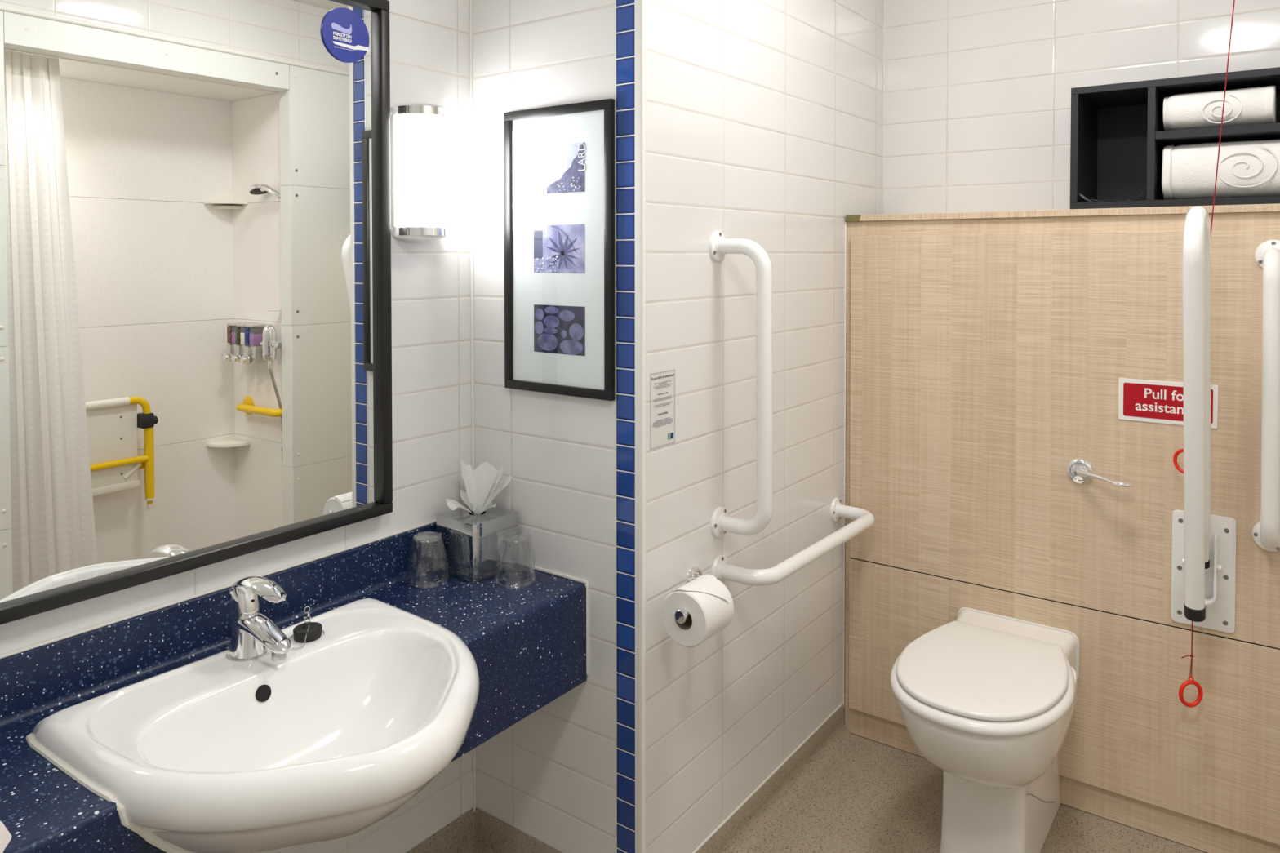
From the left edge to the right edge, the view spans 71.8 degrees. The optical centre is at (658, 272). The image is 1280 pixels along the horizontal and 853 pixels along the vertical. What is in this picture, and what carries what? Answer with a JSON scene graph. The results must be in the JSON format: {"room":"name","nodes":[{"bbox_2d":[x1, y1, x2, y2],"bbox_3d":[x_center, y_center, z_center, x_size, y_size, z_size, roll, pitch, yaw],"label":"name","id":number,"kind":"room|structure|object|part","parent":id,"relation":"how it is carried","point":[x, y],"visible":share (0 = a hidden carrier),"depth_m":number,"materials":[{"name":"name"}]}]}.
{"room":"accessible hotel bathroom","nodes":[
{"label":"accessible hotel bathroom","id":0,"kind":"room"},
{"bbox_2d":[0,0,473,852],"bbox_3d":[-1.131,0.150,1.121,0.080,2.425,2.401,1,1,36],"label":"wall","id":1,"kind":"structure","parent":0,"point":[429,39],"depth_m":1.91,"materials":[{"name":"tile"}]},
{"bbox_2d":[0,0,392,625],"bbox_3d":[-0.779,-0.024,1.512,0.032,1.048,0.752,1,1,36],"label":"wall mirror","id":2,"kind":"object","parent":1,"relation":"attached to","point":[196,311],"visible":1,"depth_m":1.48,"materials":[{"name":"black paint"}]},
{"bbox_2d":[321,7,368,62],"bbox_3d":[-0.613,-0.466,1.732,0.004,0.105,0.105,1,1,36],"label":"sticker","id":3,"kind":"object","parent":2,"relation":"attached to","point":[345,35],"visible":1,"depth_m":1.73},
{"bbox_2d":[0,520,588,852],"bbox_3d":[-0.855,0.714,1.150,0.348,0.304,1.950,1,1,36],"label":"countertop","id":4,"kind":"structure","parent":1,"relation":"attached to","point":[528,645],"depth_m":1.60,"materials":[{"name":"blue stone"}]},
{"bbox_2d":[0,821,11,852],"bbox_3d":[-0.829,0.647,0.965,0.085,0.039,0.202,1,1,36],"label":"flannel","id":5,"kind":"object","parent":4,"relation":"on","point":[5,836],"visible":1,"depth_m":1.03,"materials":[{"name":"white fabric"}]},
{"bbox_2d":[25,597,479,852],"bbox_3d":[-0.526,0.749,1.345,0.523,0.237,0.590,1,1,36],"label":"basin","id":6,"kind":"object","parent":4,"relation":"in","point":[322,743],"visible":0.93,"depth_m":1.29,"materials":[{"name":"white ceramic"}]},
{"bbox_2d":[228,576,291,661],"bbox_3d":[-0.655,0.568,1.451,0.154,0.130,0.060,1,1,36],"label":"tap","id":7,"kind":"object","parent":6,"relation":"on","point":[253,633],"visible":1,"depth_m":1.45,"materials":[{"name":"silver metal"}]},
{"bbox_3d":[-0.660,0.530,1.453,0.143,0.054,0.040,1,1,36],"label":"lever","id":8,"kind":"part","parent":7,"relation":"part of","materials":[{"name":"silver metal"}]},
{"bbox_3d":[-0.647,0.587,1.445,0.134,0.042,0.045,1,1,36],"label":"spout","id":9,"kind":"part","parent":7,"relation":"part of","materials":[{"name":"silver metal"}]},
{"bbox_2d":[226,606,324,661],"bbox_3d":[-0.646,0.605,1.495,0.157,0.055,0.071,-1,1,-32],"label":"plug","id":10,"kind":"object","parent":6,"relation":"on","point":[307,632],"visible":0.8,"depth_m":1.51,"materials":[{"name":"black rubber"}]},
{"bbox_3d":[-0.646,0.620,1.496,0.157,0.024,0.071,-1,1,-32],"label":"bead chain","id":11,"kind":"part","parent":10,"relation":"part of","materials":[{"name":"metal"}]},
{"bbox_2d":[404,531,449,587],"bbox_3d":[-0.485,0.601,1.860,0.090,0.096,0.094,1,1,36],"label":"plastic cup","id":12,"kind":"object","parent":4,"relation":"on","point":[429,534],"visible":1,"depth_m":1.86,"materials":[{"name":"clear plastic"}]},
{"bbox_2d":[436,506,518,583],"bbox_3d":[-0.396,0.585,1.927,0.125,0.123,0.125,1,2,40],"label":"tissue box","id":13,"kind":"object","parent":4,"relation":"on","point":[471,542],"visible":0.81,"depth_m":1.88,"materials":[{"name":"silver mirror"}]},
{"bbox_2d":[444,460,511,515],"bbox_3d":[-0.392,0.470,1.928,0.142,0.118,0.098,0,1,-1],"label":"tissue","id":14,"kind":"object","parent":13,"relation":"on","point":[482,484],"visible":0.98,"depth_m":1.94,"materials":[{"name":"paper"}]},
{"bbox_2d":[493,531,536,587],"bbox_3d":[-0.301,0.601,1.861,0.090,0.096,0.094,1,1,36],"label":"plastic cup","id":15,"kind":"object","parent":4,"relation":"on","point":[517,534],"visible":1,"depth_m":1.86,"materials":[{"name":"clear plastic"}]},
{"bbox_2d":[390,102,448,241],"bbox_3d":[-0.490,-0.213,1.869,0.081,0.294,0.126,1,1,36],"label":"wall lamp","id":16,"kind":"object","parent":1,"relation":"attached to","point":[418,131],"visible":1,"depth_m":1.83,"materials":[{"name":"white glass"}]},
{"bbox_3d":[-0.518,-0.213,1.889,0.011,0.234,0.126,1,1,36],"label":"plate","id":17,"kind":"part","parent":16,"relation":"part of","materials":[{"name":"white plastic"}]},
{"bbox_2d":[407,808,474,852],"bbox_3d":[-1.094,1.313,1.089,0.044,0.100,2.351,1,1,36],"label":"baseboard","id":18,"kind":"structure","parent":1,"relation":"attached to","point":[458,837],"depth_m":2.00,"materials":[{"name":"stone"}]},
{"bbox_2d":[469,0,475,812],"bbox_3d":[-0.428,0.086,2.028,0.006,2.335,0.006,1,1,36],"label":"trim","id":19,"kind":"structure","parent":1,"relation":"attached to","point":[470,1],"depth_m":2.02,"materials":[{"name":"white plastic"}]},
{"bbox_2d":[472,0,616,852],"bbox_3d":[-0.243,0.133,1.931,0.421,2.425,0.050,1,1,36],"label":"wall","id":20,"kind":"structure","parent":0,"point":[550,776],"depth_m":1.90,"materials":[{"name":"tile"}]},
{"bbox_2d":[474,808,560,852],"bbox_3d":[-0.271,1.295,1.916,0.421,0.100,0.044,1,1,36],"label":"baseboard","id":21,"kind":"structure","parent":20,"relation":"attached to","point":[491,835],"depth_m":2.00,"materials":[{"name":"stone"}]},
{"bbox_2d":[503,98,614,400],"bbox_3d":[-0.215,-0.047,1.868,0.304,0.608,0.012,1,1,36],"label":"picture frame","id":22,"kind":"object","parent":20,"relation":"attached to","point":[559,160],"visible":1,"depth_m":1.86,"materials":[{"name":"black paint"}]},
{"bbox_2d":[533,142,585,194],"bbox_3d":[-0.211,-0.220,1.861,0.146,0.102,0.001,1,1,36],"label":"print","id":23,"kind":"object","parent":22,"relation":"attached to","point":[558,167],"depth_m":1.86},
{"bbox_2d":[533,304,585,355],"bbox_3d":[-0.211,0.120,1.869,0.144,0.102,0.001,1,1,36],"label":"print","id":24,"kind":"object","parent":22,"relation":"attached to","point":[559,330],"depth_m":1.87},
{"bbox_2d":[533,223,585,273],"bbox_3d":[-0.211,-0.051,1.865,0.144,0.102,0.001,1,1,36],"label":"print","id":25,"kind":"object","parent":22,"relation":"attached to","point":[558,248],"depth_m":1.86,"materials":[{"name":"purple paper"}]},
{"bbox_2d":[615,0,635,852],"bbox_3d":[-0.062,0.136,1.779,0.050,2.425,0.018,1,1,36],"label":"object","id":26,"kind":"structure","parent":20,"relation":"attached to","point":[624,9],"depth_m":1.78,"materials":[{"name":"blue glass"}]},
{"bbox_2d":[644,0,883,852],"bbox_3d":[0.317,0.125,2.277,0.050,2.425,1.252,1,1,36],"label":"wall","id":27,"kind":"structure","parent":0,"point":[764,118],"depth_m":2.07,"materials":[{"name":"tile"}]},
{"bbox_2d":[635,0,645,852],"bbox_3d":[-0.037,0.136,1.755,0.019,2.425,0.008,1,1,36],"label":"trim","id":28,"kind":"structure","parent":27,"relation":"attached to","point":[640,632],"depth_m":1.76,"materials":[{"name":"white plastic"}]},
{"bbox_2d":[650,369,675,448],"bbox_3d":[0.008,0.278,1.804,0.002,0.160,0.093,1,1,36],"label":"leaflet","id":29,"kind":"object","parent":27,"relation":"attached to","point":[670,435],"visible":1,"depth_m":1.82,"materials":[{"name":"white paper"}]},
{"bbox_2d":[674,566,727,623],"bbox_3d":[0.069,0.661,1.810,0.104,0.052,0.208,1,1,36],"label":"toilet roll holder","id":30,"kind":"object","parent":27,"relation":"attached to","point":[682,615],"visible":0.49,"depth_m":1.85,"materials":[{"name":"silver metal"}]},
{"bbox_3d":[0.045,0.663,1.710,0.026,0.026,0.018,1,1,36],"label":"knob","id":31,"kind":"part","parent":30,"relation":"part of","materials":[{"name":"silver metal"}]},
{"bbox_2d":[661,574,733,647],"bbox_3d":[0.078,0.671,1.755,0.110,0.111,0.103,1,1,36],"label":"toilet roll","id":32,"kind":"object","parent":30,"relation":"on","point":[708,602],"visible":0.99,"depth_m":1.72,"materials":[{"name":"paper"}]},
{"bbox_2d":[708,231,773,537],"bbox_3d":[0.188,0.252,1.940,0.135,0.690,0.078,1,1,36],"label":"grab rail","id":33,"kind":"object","parent":27,"relation":"attached to","point":[719,246],"visible":1,"depth_m":1.90,"materials":[{"name":"white metal"}]},
{"bbox_2d":[692,702,843,852],"bbox_3d":[0.254,1.256,2.168,0.004,0.006,0.963,1,1,36],"label":"trim","id":34,"kind":"structure","parent":27,"relation":"attached to","point":[767,779],"depth_m":2.16,"materials":[{"name":"white plastic"}]},
{"bbox_2d":[696,705,857,852],"bbox_3d":[0.272,1.299,2.156,0.044,0.082,0.963,1,1,36],"label":"baseboard","id":35,"kind":"structure","parent":27,"relation":"attached to","point":[744,832],"depth_m":2.23,"materials":[{"name":"plastic"}]},
{"bbox_2d":[711,497,875,586],"bbox_3d":[0.373,0.672,2.210,0.133,0.080,0.693,1,1,36],"label":"grab rail","id":36,"kind":"object","parent":27,"relation":"attached to","point":[722,570],"visible":0.98,"depth_m":2.06,"materials":[{"name":"white metal"}]},
{"bbox_2d":[842,222,846,708],"bbox_3d":[0.536,0.558,2.547,0.004,1.408,0.006,1,1,36],"label":"trim","id":37,"kind":"structure","parent":27,"relation":"attached to","point":[845,333],"depth_m":2.54,"materials":[{"name":"white plastic"}]},
{"bbox_2d":[882,0,884,214],"bbox_3d":[0.702,-0.635,2.752,0.004,0.925,0.004,1,1,36],"label":"trim","id":38,"kind":"structure","parent":27,"relation":"attached to","point":[883,0],"depth_m":2.75,"materials":[{"name":"white plastic"}]},
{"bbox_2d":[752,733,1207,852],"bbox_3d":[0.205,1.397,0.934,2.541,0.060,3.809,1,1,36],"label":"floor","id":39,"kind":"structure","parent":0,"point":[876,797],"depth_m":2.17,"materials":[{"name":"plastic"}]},
{"bbox_2d":[890,607,1079,852],"bbox_3d":[0.758,1.107,2.028,0.373,0.469,0.608,1,1,36],"label":"toilet","id":40,"kind":"object","parent":39,"relation":"on","point":[988,699],"visible":1,"depth_m":1.93,"materials":[{"name":"ceramic"}]},
{"bbox_3d":[0.716,0.881,1.965,0.347,0.013,0.438,1,1,36],"label":"lid","id":41,"kind":"part","parent":40,"relation":"part of","materials":[{"name":"plastic"}]},
{"bbox_3d":[0.716,0.903,1.965,0.373,0.025,0.464,1,1,36],"label":"seat","id":42,"kind":"part","parent":40,"relation":"part of","materials":[{"name":"plastic"}]},
{"bbox_3d":[0.726,1.012,1.980,0.344,0.192,0.470,1,1,36],"label":"bowl","id":43,"kind":"part","parent":40,"relation":"part of","materials":[{"name":"white ceramic"}]},
{"bbox_2d":[844,203,1279,852],"bbox_3d":[1.163,0.589,2.264,1.345,1.495,0.299,1,1,36],"label":"wall panel","id":44,"kind":"object","parent":39,"relation":"on","point":[988,353],"visible":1,"depth_m":2.17,"materials":[{"name":"brown wood"}]},
{"bbox_3d":[1.089,1.042,2.154,1.323,0.433,0.018,1,1,36],"label":"panel","id":45,"kind":"part","parent":44,"relation":"part of","materials":[{"name":"brown wood"}]},
{"bbox_3d":[1.089,0.361,2.140,1.323,0.922,0.018,1,1,36],"label":"panel","id":46,"kind":"part","parent":44,"relation":"part of","materials":[{"name":"brown wood"}]},
{"bbox_2d":[1066,458,1132,487],"bbox_3d":[1.056,0.488,2.119,0.037,0.061,0.164,-1,1,-26],"label":"flush lever","id":47,"kind":"object","parent":44,"relation":"attached to","point":[1080,471],"visible":1,"depth_m":2.15,"materials":[{"name":"silver metal"}]},
{"bbox_3d":[1.055,0.490,2.102,0.031,0.018,0.137,-1,2,-37],"label":"handle","id":48,"kind":"part","parent":47,"relation":"part of","materials":[{"name":"silver metal"}]},
{"bbox_2d":[1118,377,1217,428],"bbox_3d":[1.183,0.302,2.057,0.202,0.099,0.003,1,1,36],"label":"sign","id":49,"kind":"object","parent":44,"relation":"attached to","point":[1139,400],"visible":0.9,"depth_m":2.07,"materials":[{"name":"red plastic"}]},
{"bbox_2d":[1070,66,1279,208],"bbox_3d":[1.351,-0.306,2.120,0.618,0.299,0.279,1,1,36],"label":"shelf unit","id":50,"kind":"object","parent":44,"relation":"on","point":[1118,136],"visible":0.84,"depth_m":2.18,"materials":[{"name":"black laminate"}]},
{"bbox_2d":[1079,189,1146,201],"bbox_3d":[1.155,-0.188,2.222,0.146,0.026,0.200,1,1,36],"label":"plastic bag","id":51,"kind":"object","parent":50,"relation":"in","point":[1143,193],"visible":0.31,"depth_m":2.17,"materials":[{"name":"clear plastic"}]},
{"bbox_2d":[1163,85,1276,130],"bbox_3d":[1.338,-0.381,2.104,0.217,0.092,0.236,1,1,36],"label":"folded towel","id":52,"kind":"object","parent":50,"relation":"on","point":[1250,105],"visible":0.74,"depth_m":2.02,"materials":[{"name":"fabric"}]},
{"bbox_2d":[1161,138,1279,199],"bbox_3d":[1.375,-0.240,2.080,0.310,0.135,0.236,1,1,36],"label":"folded towel","id":53,"kind":"object","parent":50,"relation":"on","point":[1247,168],"visible":0.91,"depth_m":2.02,"materials":[{"name":"fabric"}]},
{"bbox_2d":[1171,205,1236,633],"bbox_3d":[1.140,0.339,1.865,0.124,0.952,0.367,1,1,36],"label":"rail","id":54,"kind":"object","parent":44,"relation":"attached to","point":[1203,555],"visible":1,"depth_m":1.82,"materials":[{"name":"white metal"}]},
{"bbox_3d":[1.245,0.681,2.020,0.124,0.261,0.006,1,1,36],"label":"wall plate","id":55,"kind":"part","parent":54,"relation":"part of","materials":[{"name":"white metal"}]},
{"bbox_2d":[1251,240,1279,551],"bbox_3d":[1.317,0.272,1.898,0.072,0.687,0.105,1,1,36],"label":"grab rail","id":56,"kind":"object","parent":44,"relation":"attached to","point":[1265,533],"visible":1,"depth_m":1.86,"materials":[{"name":"white metal"}]},
{"bbox_2d":[884,0,1279,214],"bbox_3d":[1.274,0.122,2.410,1.351,2.425,0.080,1,1,36],"label":"wall","id":57,"kind":"structure","parent":0,"point":[977,93],"depth_m":2.53,"materials":[{"name":"tile"}]},
{"bbox_3d":[-0.015,-1.091,1.039,2.000,0.060,3.809,1,1,36],"label":"ceiling","id":58,"kind":"structure","parent":0,"visible":0},
{"bbox_2d":[1173,0,1235,707],"bbox_3d":[1.236,-0.050,1.943,0.173,2.061,0.060,1,1,36],"label":"pull cord","id":59,"kind":"object","parent":58,"relation":"hanging from","point":[1184,684],"visible":0.69,"depth_m":1.99,"materials":[{"name":"red fabric"}]},
{"bbox_3d":[1.235,-0.103,1.943,0.118,1.930,0.002,1,1,36],"label":"cord","id":60,"kind":"part","parent":59,"relation":"part of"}
]}

